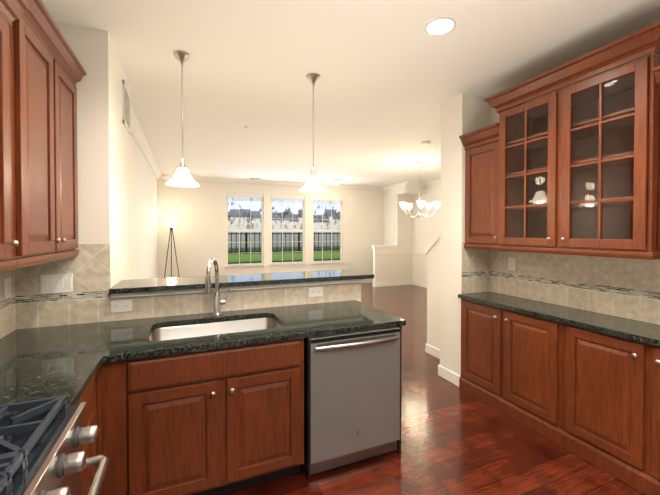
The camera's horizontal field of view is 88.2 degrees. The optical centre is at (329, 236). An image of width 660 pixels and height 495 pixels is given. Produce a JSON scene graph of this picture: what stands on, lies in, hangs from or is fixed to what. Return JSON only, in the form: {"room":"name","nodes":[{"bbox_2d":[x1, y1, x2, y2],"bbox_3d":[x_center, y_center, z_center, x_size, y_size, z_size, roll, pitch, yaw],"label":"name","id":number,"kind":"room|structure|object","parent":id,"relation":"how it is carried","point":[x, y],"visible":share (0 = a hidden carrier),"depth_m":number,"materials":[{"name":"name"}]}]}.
{"room":"kitchen","nodes":[
{"label":"kitchen","id":0,"kind":"room"},
{"bbox_2d":[36,21,131,454],"bbox_3d":[-1.957,0.054,2.626,0.620,2.850,1.000,0,1,-23],"label":"wall","id":1,"kind":"structure","parent":0,"point":[104,158],"depth_m":2.26,"materials":[{"name":"white paint"}]},
{"bbox_2d":[20,0,79,263],"bbox_3d":[-1.612,-0.486,1.741,0.325,1.155,0.873,0,1,-23],"label":"upper cabinet","id":2,"kind":"object","parent":1,"relation":"attached to","point":[42,72],"depth_m":1.72,"materials":[{"name":"brown wood"}]},
{"bbox_2d":[122,79,130,134],"bbox_3d":[-1.749,-1.100,2.931,0.009,0.350,0.370,0,1,-23],"label":"air vent","id":3,"kind":"object","parent":1,"relation":"in","point":[126,109],"visible":1,"depth_m":2.92,"materials":[{"name":"white"}]},
{"bbox_2d":[131,133,157,278],"bbox_3d":[-3.072,0.015,5.520,0.120,2.850,5.200,0,1,-23],"label":"wall","id":4,"kind":"structure","parent":0,"point":[144,227],"depth_m":5.40,"materials":[{"name":"white paint"}]},
{"bbox_2d":[131,106,161,178],"bbox_3d":[-2.948,-1.358,5.494,0.100,0.100,5.070,0,1,-23],"label":"crown molding","id":5,"kind":"structure","parent":4,"relation":"attached to","point":[139,136],"depth_m":4.91,"materials":[{"name":"white wood"}]},
{"bbox_2d":[157,179,382,278],"bbox_3d":[-1.234,-0.034,9.195,6.350,2.850,0.160,0,1,-23],"label":"wall","id":6,"kind":"structure","parent":0,"point":[198,214],"depth_m":8.52,"materials":[{"name":"white paint"}]},
{"bbox_2d":[225,193,265,269],"bbox_3d":[-2.177,-0.137,8.747,1.017,1.949,0.155,0,1,-23],"label":"window","id":7,"kind":"structure","parent":6,"relation":"in","point":[250,265],"depth_m":8.76,"materials":[{"name":"white wood"}]},
{"bbox_2d":[162,174,381,190],"bbox_3d":[-1.184,-1.406,9.056,6.108,0.100,0.100,0,1,-23],"label":"crown molding","id":8,"kind":"structure","parent":6,"relation":"attached to","point":[196,178],"depth_m":8.86,"materials":[{"name":"white"}]},
{"bbox_2d":[270,198,306,267],"bbox_3d":[-1.134,-0.143,9.184,1.025,1.949,0.155,0,1,-23],"label":"window","id":9,"kind":"structure","parent":6,"relation":"in","point":[282,264],"depth_m":9.21,"materials":[{"name":"white wood"}]},
{"bbox_2d":[311,200,344,265],"bbox_3d":[-0.064,-0.149,9.632,0.999,1.949,0.155,0,1,-23],"label":"window","id":10,"kind":"structure","parent":6,"relation":"in","point":[331,262],"depth_m":9.68,"materials":[{"name":"white wood"}]},
{"bbox_2d":[227,192,342,204],"bbox_3d":[-1.123,-1.015,9.171,3.199,0.202,0.043,0,1,-23],"label":"blind valance","id":11,"kind":"object","parent":10,"relation":"attached to","point":[238,196],"visible":0.85,"depth_m":9.11,"materials":[{"name":"white fabric"}]},
{"bbox_2d":[361,279,372,282],"bbox_3d":[-1.200,1.337,9.131,6.108,0.110,0.017,0,1,-23],"label":"baseboard","id":12,"kind":"structure","parent":6,"relation":"attached to","point":[365,280],"depth_m":10.11,"materials":[{"name":"white"}]},
{"bbox_2d":[41,0,659,186],"bbox_3d":[0.857,-1.424,4.327,7.900,0.060,11.200,0,1,-23],"label":"ceiling","id":13,"kind":"structure","parent":0,"point":[394,75],"depth_m":2.76,"materials":[{"name":"white paint"}]},
{"bbox_2d":[166,50,198,186],"bbox_3d":[-1.113,-0.880,2.566,0.232,0.979,0.232,0,1,-23],"label":"pendant light","id":14,"kind":"object","parent":13,"relation":"hanging from","point":[182,177],"visible":1,"depth_m":2.54,"materials":[{"name":"white glass"}]},
{"bbox_2d":[300,73,326,191],"bbox_3d":[-0.144,-0.884,2.918,0.232,0.979,0.232,0,1,-23],"label":"pendant light","id":15,"kind":"object","parent":13,"relation":"hanging from","point":[313,184],"visible":1,"depth_m":2.89,"materials":[{"name":"white glass"}]},
{"bbox_2d":[329,179,341,183],"bbox_3d":[0.137,-1.397,8.764,0.340,0.110,0.340,0,1,-23],"label":"flush ceiling light","id":16,"kind":"object","parent":13,"relation":"attached to","point":[335,181],"visible":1,"depth_m":8.65,"materials":[{"name":"white glass"}]},
{"bbox_2d":[394,182,424,195],"bbox_3d":[2.186,-1.311,9.412,0.639,0.299,0.549,0,1,-23],"label":"ceiling soffit","id":17,"kind":"structure","parent":13,"relation":"attached to","point":[402,188],"depth_m":9.20,"materials":[{"name":"white paint"}]},
{"bbox_2d":[400,161,440,217],"bbox_3d":[1.694,-0.882,6.493,0.750,1.079,0.729,0,1,-23],"label":"chandelier","id":18,"kind":"object","parent":13,"relation":"hanging from","point":[403,205],"visible":1,"depth_m":6.43,"materials":[{"name":"white glass"}]},
{"bbox_2d":[421,141,429,144],"bbox_3d":[1.421,-1.384,5.052,0.136,0.036,0.136,0,1,-23],"label":"smoke detector","id":19,"kind":"object","parent":13,"relation":"attached to","point":[425,143],"visible":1,"depth_m":5.00,"materials":[{"name":"white plastic"}]},
{"bbox_2d":[424,17,455,35],"bbox_3d":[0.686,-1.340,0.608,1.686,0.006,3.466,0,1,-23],"label":"recessed light","id":20,"kind":"object","parent":13,"relation":"attached to","point":[439,26],"depth_m":2.20,"materials":[{"name":"white glass"}]},
{"bbox_2d":[97,283,644,494],"bbox_3d":[0.857,1.486,4.366,7.900,0.060,11.200,0,1,-23],"label":"floor","id":21,"kind":"structure","parent":0,"point":[456,440],"depth_m":2.29,"materials":[{"name":"brown wood"}]},
{"bbox_2d":[0,396,109,494],"bbox_3d":[-0.955,1.019,0.717,0.730,0.972,0.757,0,1,-23],"label":"range","id":22,"kind":"object","parent":21,"relation":"on","point":[42,441],"visible":1,"depth_m":0.96,"materials":[{"name":"silver metal"}]},
{"bbox_2d":[76,372,97,494],"bbox_3d":[-1.265,1.060,1.305,0.616,0.875,0.556,0,1,-23],"label":"base cabinet","id":23,"kind":"object","parent":21,"relation":"on","point":[89,395],"visible":0.19,"depth_m":1.47,"materials":[{"name":"brown wood"}]},
{"bbox_2d":[164,222,178,277],"bbox_3d":[-3.519,0.544,7.552,0.434,1.741,0.379,0,1,-23],"label":"floor lamp","id":24,"kind":"object","parent":21,"relation":"on","point":[171,225],"visible":0.75,"depth_m":7.57,"materials":[{"name":"grey metal"}]},
{"bbox_2d":[97,338,303,494],"bbox_3d":[-0.752,1.049,2.119,1.060,0.875,0.651,0,1,-23],"label":"base cabinet","id":25,"kind":"object","parent":21,"relation":"on","point":[218,421],"visible":0.94,"depth_m":1.83,"materials":[{"name":"brown wood"}]},
{"bbox_2d":[0,348,147,415],"bbox_3d":[-1.185,0.599,1.307,0.773,0.035,0.510,0,1,-23],"label":"countertop","id":26,"kind":"structure","parent":25,"relation":"on","point":[67,361],"depth_m":1.42,"materials":[{"name":"stone"}]},
{"bbox_2d":[0,320,155,355],"bbox_3d":[-1.426,0.592,1.889,0.780,0.035,0.390,0,1,-23],"label":"countertop","id":27,"kind":"structure","parent":25,"relation":"on","point":[142,330],"depth_m":1.95,"materials":[{"name":"stone"}]},
{"bbox_2d":[0,300,405,363],"bbox_3d":[-0.705,0.587,2.198,2.347,0.035,0.764,0,1,-23],"label":"countertop","id":28,"kind":"structure","parent":25,"relation":"on","point":[328,318],"depth_m":2.16,"materials":[{"name":"stone"}]},
{"bbox_2d":[149,317,281,340],"bbox_3d":[-0.718,0.710,2.200,0.840,0.206,0.470,0,1,-23],"label":"sink basin","id":29,"kind":"object","parent":28,"relation":"in","point":[188,331],"visible":0.19,"depth_m":2.38,"materials":[{"name":"silver metal"}]},
{"bbox_2d":[205,258,228,315],"bbox_3d":[-0.783,0.357,2.378,0.176,0.419,0.238,0,1,-23],"label":"faucet","id":30,"kind":"object","parent":28,"relation":"on","point":[217,301],"visible":1,"depth_m":2.44,"materials":[{"name":"silver metal"}]},
{"bbox_2d":[303,326,399,476],"bbox_3d":[0.062,1.046,2.433,0.647,0.872,0.660,0,1,-23],"label":"dishwasher","id":31,"kind":"object","parent":21,"relation":"on","point":[351,397],"visible":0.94,"depth_m":2.15,"materials":[{"name":"silver metal"}]},
{"bbox_2d":[395,326,401,453],"bbox_3d":[0.359,1.042,2.601,0.018,0.875,0.620,0,1,-23],"label":"cabinet end panel","id":32,"kind":"object","parent":21,"relation":"on","point":[398,450],"visible":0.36,"depth_m":2.32,"materials":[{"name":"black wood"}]},
{"bbox_2d":[459,299,563,445],"bbox_3d":[1.606,1.038,2.915,0.427,0.875,0.975,0,1,-23],"label":"base cabinet","id":33,"kind":"object","parent":21,"relation":"on","point":[512,364],"visible":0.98,"depth_m":2.73,"materials":[{"name":"brown wood"}]},
{"bbox_2d":[561,324,659,494],"bbox_3d":[1.983,1.050,2.016,0.427,0.875,0.975,0,1,-23],"label":"base cabinet","id":34,"kind":"object","parent":21,"relation":"on","point":[611,404],"visible":1,"depth_m":2.10,"materials":[{"name":"brown wood"}]},
{"bbox_2d":[458,291,659,346],"bbox_3d":[1.995,0.590,1.993,0.416,0.035,2.965,0,1,-23],"label":"countertop","id":35,"kind":"structure","parent":34,"relation":"on","point":[637,330],"depth_m":2.41,"materials":[{"name":"stone"}]},
{"bbox_2d":[383,189,394,212],"bbox_3d":[1.792,-0.045,10.034,0.120,2.850,0.630,0,1,-23],"label":"wall","id":36,"kind":"structure","parent":0,"point":[388,201],"depth_m":10.03,"materials":[{"name":"white paint"}]},
{"bbox_2d":[383,212,394,244],"bbox_3d":[1.696,0.338,9.999,0.086,2.085,0.600,0,1,-23],"label":"door","id":37,"kind":"structure","parent":36,"relation":"in","point":[389,228],"depth_m":9.96,"materials":[{"name":"white paint"}]},
{"bbox_2d":[382,181,411,190],"bbox_3d":[1.858,-1.413,9.561,0.108,0.100,1.281,0,1,-23],"label":"crown molding","id":38,"kind":"structure","parent":36,"relation":"attached to","point":[408,183],"depth_m":9.73,"materials":[{"name":"white"}]},
{"bbox_2d":[372,245,424,253],"bbox_3d":[2.778,0.398,7.217,1.259,0.240,5.400,0,1,-23],"label":"trim","id":39,"kind":"structure","parent":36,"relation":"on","point":[385,246],"depth_m":9.48,"materials":[{"name":"white"}]},
{"bbox_2d":[373,195,412,282],"bbox_3d":[1.839,-0.040,9.648,1.350,2.850,0.120,0,1,-23],"label":"wall","id":40,"kind":"structure","parent":0,"point":[403,230],"depth_m":9.64,"materials":[{"name":"white paint"}]},
{"bbox_2d":[374,281,411,286],"bbox_3d":[1.790,1.331,9.585,1.225,0.110,0.046,0,1,-23],"label":"baseboard","id":41,"kind":"structure","parent":40,"relation":"attached to","point":[401,282],"depth_m":9.55,"materials":[{"name":"white"}]},
{"bbox_2d":[412,184,440,283],"bbox_3d":[3.637,-0.004,6.948,0.120,2.850,6.250,0,1,-23],"label":"wall","id":42,"kind":"structure","parent":0,"point":[424,230],"depth_m":9.35,"materials":[{"name":"white paint"}]},
{"bbox_2d":[412,182,423,186],"bbox_3d":[2.327,-1.407,9.116,0.390,0.100,0.100,0,1,-23],"label":"crown molding","id":43,"kind":"structure","parent":42,"relation":"attached to","point":[421,184],"depth_m":9.11,"materials":[{"name":"white"}]},
{"bbox_2d":[412,281,426,287],"bbox_3d":[3.382,1.360,7.401,0.013,0.110,5.249,0,1,-23],"label":"baseboard","id":44,"kind":"structure","parent":42,"relation":"attached to","point":[413,282],"depth_m":9.50,"materials":[{"name":"white"}]},
{"bbox_2d":[423,179,440,186],"bbox_3d":[3.448,-1.380,7.094,0.100,0.100,4.699,0,1,-23],"label":"crown molding","id":45,"kind":"structure","parent":42,"relation":"attached to","point":[434,182],"depth_m":8.90,"materials":[{"name":"white"}]},
{"bbox_2d":[427,238,439,349],"bbox_3d":[1.392,0.571,4.009,0.120,1.780,0.610,0,1,-23],"label":"wall","id":46,"kind":"structure","parent":0,"point":[433,297],"depth_m":4.16,"materials":[{"name":"white paint"}]},
{"bbox_2d":[425,227,439,254],"bbox_3d":[1.387,-0.099,4.010,0.160,0.670,0.628,0,1,-23],"label":"trim","id":47,"kind":"structure","parent":46,"relation":"on","point":[432,241],"depth_m":4.14,"materials":[{"name":"white wood"}]},
{"bbox_2d":[425,343,439,358],"bbox_3d":[1.329,1.406,4.002,0.018,0.110,0.623,0,1,-23],"label":"baseboard","id":48,"kind":"structure","parent":46,"relation":"attached to","point":[431,350],"depth_m":4.16,"materials":[{"name":"white wood"}]},
{"bbox_2d":[440,93,490,375],"bbox_3d":[1.387,0.042,3.507,0.370,2.850,0.300,0,1,-23],"label":"wall","id":49,"kind":"structure","parent":0,"point":[462,114],"depth_m":3.40,"materials":[{"name":"white paint"}]},
{"bbox_2d":[438,365,459,386],"bbox_3d":[1.210,1.413,3.448,0.013,0.110,0.300,0,1,-23],"label":"baseboard","id":50,"kind":"structure","parent":49,"relation":"attached to","point":[448,375],"depth_m":3.45,"materials":[{"name":"white wood"}]},
{"bbox_2d":[490,53,659,324],"bbox_3d":[2.477,0.069,1.540,0.120,2.850,4.770,0,1,-23],"label":"wall","id":51,"kind":"structure","parent":0,"point":[494,116],"depth_m":3.35,"materials":[{"name":"white paint"}]},
{"bbox_2d":[463,121,534,248],"bbox_3d":[1.537,-0.446,3.158,0.350,1.035,0.434,0,1,-23],"label":"upper cabinet","id":52,"kind":"object","parent":51,"relation":"attached to","point":[499,175],"depth_m":2.96,"materials":[{"name":"brown wood"}]},
{"bbox_2d":[651,65,659,252],"bbox_3d":[2.209,-0.424,1.555,0.350,1.035,0.973,0,1,-23],"label":"upper cabinet","id":53,"kind":"object","parent":51,"relation":"attached to","point":[655,89],"depth_m":1.93,"materials":[{"name":"brown wood"}]},
{"bbox_3d":[-0.628,0.926,2.728,1.899,1.103,0.140,0,1,-23],"label":"wall","id":54,"kind":"structure","parent":0,"visible":0},
{"bbox_2d":[111,300,131,312],"bbox_3d":[-1.415,0.471,2.309,0.125,0.078,0.008,0,1,-23],"label":"outlet","id":55,"kind":"object","parent":54,"relation":"attached to","point":[121,305],"visible":1,"depth_m":2.31,"materials":[{"name":"white plastic"}]},
{"bbox_2d":[110,279,363,297],"bbox_3d":[-0.618,0.390,2.718,1.912,0.032,0.183,0,1,-23],"label":"trim","id":56,"kind":"structure","parent":54,"relation":"attached to","point":[123,295],"depth_m":2.58,"materials":[{"name":"white"}]},
{"bbox_2d":[109,269,373,293],"bbox_3d":[-0.619,0.354,2.830,1.997,0.035,0.465,0,1,-23],"label":"bar","id":57,"kind":"object","parent":54,"relation":"on","point":[154,285],"visible":1,"depth_m":2.68,"materials":[{"name":"black stone"}]},
{"bbox_2d":[309,287,322,296],"bbox_3d":[-0.119,0.464,2.852,0.125,0.078,0.008,0,1,-23],"label":"outlet","id":58,"kind":"object","parent":54,"relation":"attached to","point":[315,291],"visible":1,"depth_m":2.85,"materials":[{"name":"white plastic"}]},
{"bbox_3d":[-1.106,0.090,-0.053,0.120,2.850,4.600,0,1,-23],"label":"wall","id":59,"kind":"structure","parent":0,"visible":0},
{"bbox_2d":[0,259,19,337],"bbox_3d":[-1.472,0.333,0.988,0.002,0.505,2.397,0,1,-23],"label":"tile backsplash","id":60,"kind":"structure","parent":59,"relation":"attached to","point":[9,307],"depth_m":2.03,"materials":[{"name":"tile"}]},
{"bbox_2d":[4,277,10,298],"bbox_3d":[-1.890,0.303,1.996,0.008,0.118,0.072,0,1,-23],"label":"electrical outlet","id":61,"kind":"object","parent":60,"relation":"attached to","point":[7,287],"visible":1,"depth_m":1.99,"materials":[{"name":"white plastic"}]},
{"bbox_2d":[0,0,23,267],"bbox_3d":[-1.355,-0.428,1.128,0.325,1.055,0.455,0,1,-23],"label":"upper cabinet","id":62,"kind":"object","parent":59,"relation":"attached to","point":[11,122],"depth_m":1.38,"materials":[{"name":"brown wood"}]},
{"bbox_2d":[16,244,360,328],"bbox_3d":[-0.816,0.305,2.562,2.367,0.520,0.002,0,1,-23],"label":"tile backsplash","id":63,"kind":"structure","parent":59,"relation":"attached to","point":[89,301],"depth_m":2.27,"materials":[{"name":"tile"}]},
{"bbox_2d":[40,274,72,293],"bbox_3d":[-1.742,0.300,2.169,0.165,0.118,0.008,0,1,-23],"label":"switch plate","id":64,"kind":"object","parent":63,"relation":"attached to","point":[58,283],"visible":1,"depth_m":2.17,"materials":[{"name":"white plastic"}]},
{"bbox_2d":[462,242,491,293],"bbox_3d":[1.440,0.301,3.366,0.352,0.505,0.002,0,1,-23],"label":"tile backsplash","id":65,"kind":"structure","parent":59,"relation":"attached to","point":[474,261],"depth_m":3.36,"materials":[{"name":"tile"}]},
{"bbox_2d":[488,247,659,324],"bbox_3d":[2.188,0.319,2.071,0.002,0.505,2.967,0,1,-23],"label":"tile backsplash","id":66,"kind":"structure","parent":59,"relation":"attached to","point":[629,288],"depth_m":2.62,"materials":[{"name":"tile"}]},
{"bbox_2d":[508,257,515,269],"bbox_3d":[1.710,0.257,3.200,0.008,0.118,0.072,0,1,-23],"label":"electrical outlet","id":67,"kind":"object","parent":66,"relation":"attached to","point":[511,263],"visible":1,"depth_m":3.20,"materials":[{"name":"white plastic"}]},
{"label":"outside","id":68,"kind":"structure","parent":0,"visible":0},
{"bbox_2d":[228,197,339,263],"bbox_3d":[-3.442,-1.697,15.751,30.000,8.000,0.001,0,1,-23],"label":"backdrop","id":69,"kind":"structure","parent":68,"point":[235,213],"depth_m":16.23,"materials":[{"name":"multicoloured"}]}
]}

